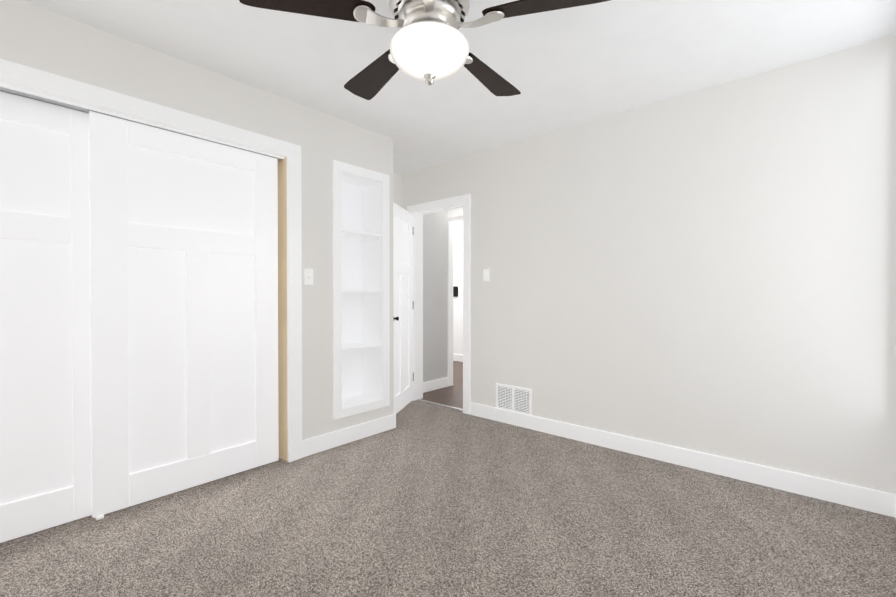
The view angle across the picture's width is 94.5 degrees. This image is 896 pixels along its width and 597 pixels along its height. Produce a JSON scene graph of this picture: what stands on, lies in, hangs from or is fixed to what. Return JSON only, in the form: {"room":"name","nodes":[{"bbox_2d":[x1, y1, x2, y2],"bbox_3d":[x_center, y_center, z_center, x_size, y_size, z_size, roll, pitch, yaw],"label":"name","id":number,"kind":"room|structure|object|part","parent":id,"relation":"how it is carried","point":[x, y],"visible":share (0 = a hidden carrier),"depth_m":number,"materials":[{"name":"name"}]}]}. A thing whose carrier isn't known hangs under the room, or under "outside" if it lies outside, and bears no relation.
{"room":"empty bedroom","nodes":[
{"label":"empty bedroom","id":0,"kind":"room"},
{"bbox_2d":[0,0,393,439],"bbox_3d":[-1.561,-0.116,2.433,0.120,2.500,3.170,0,1,41],"label":"wall","id":1,"kind":"structure","parent":0,"point":[37,37],"depth_m":2.78,"materials":[{"name":"paint"}]},
{"bbox_2d":[0,87,283,161],"bbox_3d":[-1.809,-0.962,2.178,0.093,0.012,1.928,0,1,41],"label":"closet track","id":2,"kind":"object","parent":1,"relation":"attached to","point":[26,95],"visible":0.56,"depth_m":2.06,"materials":[{"name":"silver metal"}]},
{"bbox_2d":[0,91,91,542],"bbox_3d":[-2.131,0.088,1.844,0.035,2.078,0.985,0,1,41],"label":"closet door","id":3,"kind":"structure","parent":2,"relation":"hanging from","point":[45,425],"depth_m":2.02,"materials":[{"name":"white wood"}]},
{"label":"panel","id":4,"kind":"part","parent":3,"relation":"part of","materials":[{"name":"white wood"}]},
{"bbox_2d":[88,111,278,517],"bbox_3d":[-1.506,0.082,2.493,0.035,2.078,0.985,0,1,41],"label":"closet door","id":5,"kind":"structure","parent":2,"relation":"hanging from","point":[183,235],"depth_m":2.41,"materials":[{"name":"white wood"}]},
{"label":"panel","id":6,"kind":"part","parent":5,"relation":"part of","materials":[{"name":"white wood"}]},
{"bbox_2d":[0,81,285,158],"bbox_3d":[-1.827,-0.969,2.193,0.214,0.024,1.929,0,1,41],"label":"trim","id":7,"kind":"structure","parent":1,"relation":"attached to","point":[73,102],"depth_m":2.20,"materials":[{"name":"white wood"}]},
{"bbox_2d":[0,58,301,461],"bbox_3d":[-1.737,0.037,2.124,0.024,2.200,2.130,0,1,41],"label":"trim","id":8,"kind":"structure","parent":1,"relation":"attached to","point":[17,74],"depth_m":2.70,"materials":[{"name":"white wood"}]},
{"bbox_2d":[277,157,287,461],"bbox_3d":[-1.827,0.078,2.203,0.214,2.117,1.954,0,1,41],"label":"trim","id":9,"kind":"structure","parent":1,"relation":"attached to","point":[282,314],"depth_m":2.90,"materials":[{"name":"beige wood"}]},
{"bbox_2d":[304,269,312,284],"bbox_3d":[-1.000,-0.156,2.979,0.005,0.115,0.070,0,1,41],"label":"light switch","id":10,"kind":"object","parent":1,"relation":"attached to","point":[307,281],"visible":1,"depth_m":2.97,"materials":[{"name":"white plastic"}]},
{"bbox_2d":[302,414,395,457],"bbox_3d":[-0.747,1.066,3.271,0.016,0.120,0.885,0,1,41],"label":"baseboard","id":11,"kind":"structure","parent":1,"relation":"attached to","point":[317,444],"depth_m":3.21,"materials":[{"name":"white wood"}]},
{"bbox_2d":[341,229,380,351],"bbox_3d":[-0.788,-0.055,3.419,0.244,0.970,0.408,0,1,41],"label":"boards","id":12,"kind":"object","parent":1,"relation":"attached to","point":[365,236],"visible":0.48,"depth_m":3.42,"materials":[{"name":"white wood"}]},
{"bbox_2d":[332,160,389,419],"bbox_3d":[-0.685,-0.064,3.328,0.020,1.960,0.550,0,1,41],"label":"trim","id":13,"kind":"structure","parent":1,"relation":"attached to","point":[338,168],"depth_m":3.20,"materials":[{"name":"white wood"}]},
{"bbox_2d":[341,172,381,407],"bbox_3d":[-0.791,-0.065,3.421,0.262,1.844,0.434,0,1,41],"label":"built-in shelf","id":14,"kind":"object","parent":1,"relation":"attached to","point":[361,210],"depth_m":3.56,"materials":[{"name":"white wood"}]},
{"bbox_2d":[393,172,447,381],"bbox_3d":[-1.638,-0.125,3.438,0.120,2.500,4.820,0,1,41],"label":"wall","id":15,"kind":"structure","parent":0,"point":[435,296],"depth_m":5.03,"materials":[{"name":"paint"}]},
{"bbox_2d":[423,377,447,392],"bbox_3d":[-0.214,1.050,4.973,0.016,0.120,0.650,0,1,41],"label":"baseboard","id":16,"kind":"structure","parent":15,"relation":"attached to","point":[432,385],"depth_m":5.03,"materials":[{"name":"white wood"}]},
{"bbox_2d":[448,223,452,385],"bbox_3d":[-0.017,0.077,5.284,0.150,2.060,0.090,0,1,41],"label":"trim","id":17,"kind":"structure","parent":15,"relation":"attached to","point":[450,304],"depth_m":5.23,"materials":[{"name":"white wood"}]},
{"bbox_2d":[417,399,462,410],"bbox_3d":[-0.067,1.113,4.334,0.694,0.006,0.040,0,1,41],"label":"trim","id":18,"kind":"structure","parent":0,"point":[440,404],"depth_m":4.34,"materials":[{"name":"silver metal"}]},
{"bbox_2d":[422,361,462,408],"bbox_3d":[1.092,1.118,7.047,8.330,0.047,5.610,0,1,41],"label":"floor","id":19,"kind":"structure","parent":0,"point":[452,396],"depth_m":4.86,"materials":[{"name":"brown wood"}]},
{"bbox_2d":[0,400,895,596],"bbox_3d":[-0.361,1.164,1.940,3.790,0.050,3.990,0,1,41],"label":"floor carpet","id":20,"kind":"object","parent":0,"point":[423,499],"visible":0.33,"depth_m":2.01,"materials":[{"name":"grey carpet"}]},
{"bbox_2d":[448,216,462,354],"bbox_3d":[-0.240,-0.164,7.623,5.550,2.500,0.120,0,1,41],"label":"wall","id":21,"kind":"structure","parent":0,"point":[457,222],"depth_m":7.17,"materials":[{"name":"white paint"}]},
{"bbox_2d":[453,286,457,296],"bbox_3d":[0.131,-0.120,7.205,0.100,0.180,0.020,0,1,41],"label":"thermostat","id":22,"kind":"object","parent":21,"relation":"attached to","point":[455,291],"visible":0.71,"depth_m":7.19,"materials":[{"name":"black plastic"}]},
{"bbox_2d":[453,354,462,361],"bbox_3d":[-0.249,1.026,7.549,5.450,0.120,0.020,0,1,41],"label":"baseboard","id":23,"kind":"structure","parent":21,"relation":"attached to","point":[456,357],"depth_m":7.18,"materials":[{"name":"white wood"}]},
{"bbox_2d":[22,0,895,218],"bbox_3d":[-0.216,-1.444,5.437,8.450,0.100,9.720,0,1,41],"label":"ceiling","id":24,"kind":"structure","parent":0,"point":[558,69],"depth_m":2.29,"materials":[{"name":"paint"}]},
{"bbox_2d":[239,0,609,99],"bbox_3d":[-0.062,-1.096,1.654,1.324,0.525,1.307,0,1,41],"label":"fan","id":25,"kind":"object","parent":24,"relation":"hanging from","point":[429,44],"visible":1,"depth_m":1.54,"materials":[{"name":"black wood"}]},
{"bbox_3d":[-0.072,-0.935,1.621,0.310,0.132,0.310,0,1,41],"label":"globe","id":26,"kind":"part","parent":25,"relation":"part of","materials":[{"name":"white glass"}]},
{"bbox_2d":[402,35,895,493],"bbox_3d":[0.953,-0.125,3.429,4.030,2.500,0.120,0,1,41],"label":"wall","id":27,"kind":"structure","parent":0,"point":[710,270],"depth_m":2.68,"materials":[{"name":"paint"}]},
{"bbox_2d":[393,202,413,413],"bbox_3d":[-0.470,0.101,4.161,0.139,2.010,0.703,0,1,12],"label":"bedroom door","id":28,"kind":"structure","parent":27,"relation":"in","point":[403,296],"depth_m":4.17,"materials":[{"name":"white wood"}]},
{"bbox_3d":[-0.471,0.075,4.155,0.007,1.715,0.468,0,1,12],"label":"panel","id":29,"kind":"part","parent":28,"relation":"part of","materials":[{"name":"white wood"}]},
{"bbox_2d":[407,194,470,414],"bbox_3d":[-0.067,0.054,4.324,0.870,2.125,0.160,0,1,41],"label":"door frame","id":30,"kind":"structure","parent":27,"relation":"attached to","point":[465,200],"depth_m":4.30,"materials":[{"name":"white wood"}]},
{"bbox_2d":[483,269,489,280],"bbox_3d":[0.358,-0.219,3.866,0.070,0.115,0.005,0,1,41],"label":"light switch","id":31,"kind":"object","parent":27,"relation":"attached to","point":[487,272],"visible":1,"depth_m":3.86,"materials":[{"name":"white plastic"}]},
{"bbox_2d":[496,383,531,414],"bbox_3d":[0.579,0.897,3.681,0.370,0.240,0.008,0,1,41],"label":"air vent","id":32,"kind":"object","parent":27,"relation":"in","point":[514,398],"visible":1,"depth_m":3.67,"materials":[{"name":"white metal"}]},
{"bbox_2d":[471,402,889,515],"bbox_3d":[1.262,1.068,3.077,2.765,0.120,0.020,0,1,41],"label":"baseboard","id":33,"kind":"structure","parent":27,"relation":"attached to","point":[867,499],"depth_m":2.68,"materials":[{"name":"white wood"}]},
{"bbox_2d":[890,493,895,517],"bbox_3d":[1.037,1.090,0.676,0.020,0.120,3.930,0,1,41],"label":"baseboard","id":34,"kind":"structure","parent":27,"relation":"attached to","point":[892,496],"depth_m":2.15,"materials":[{"name":"white wood"}]}
]}

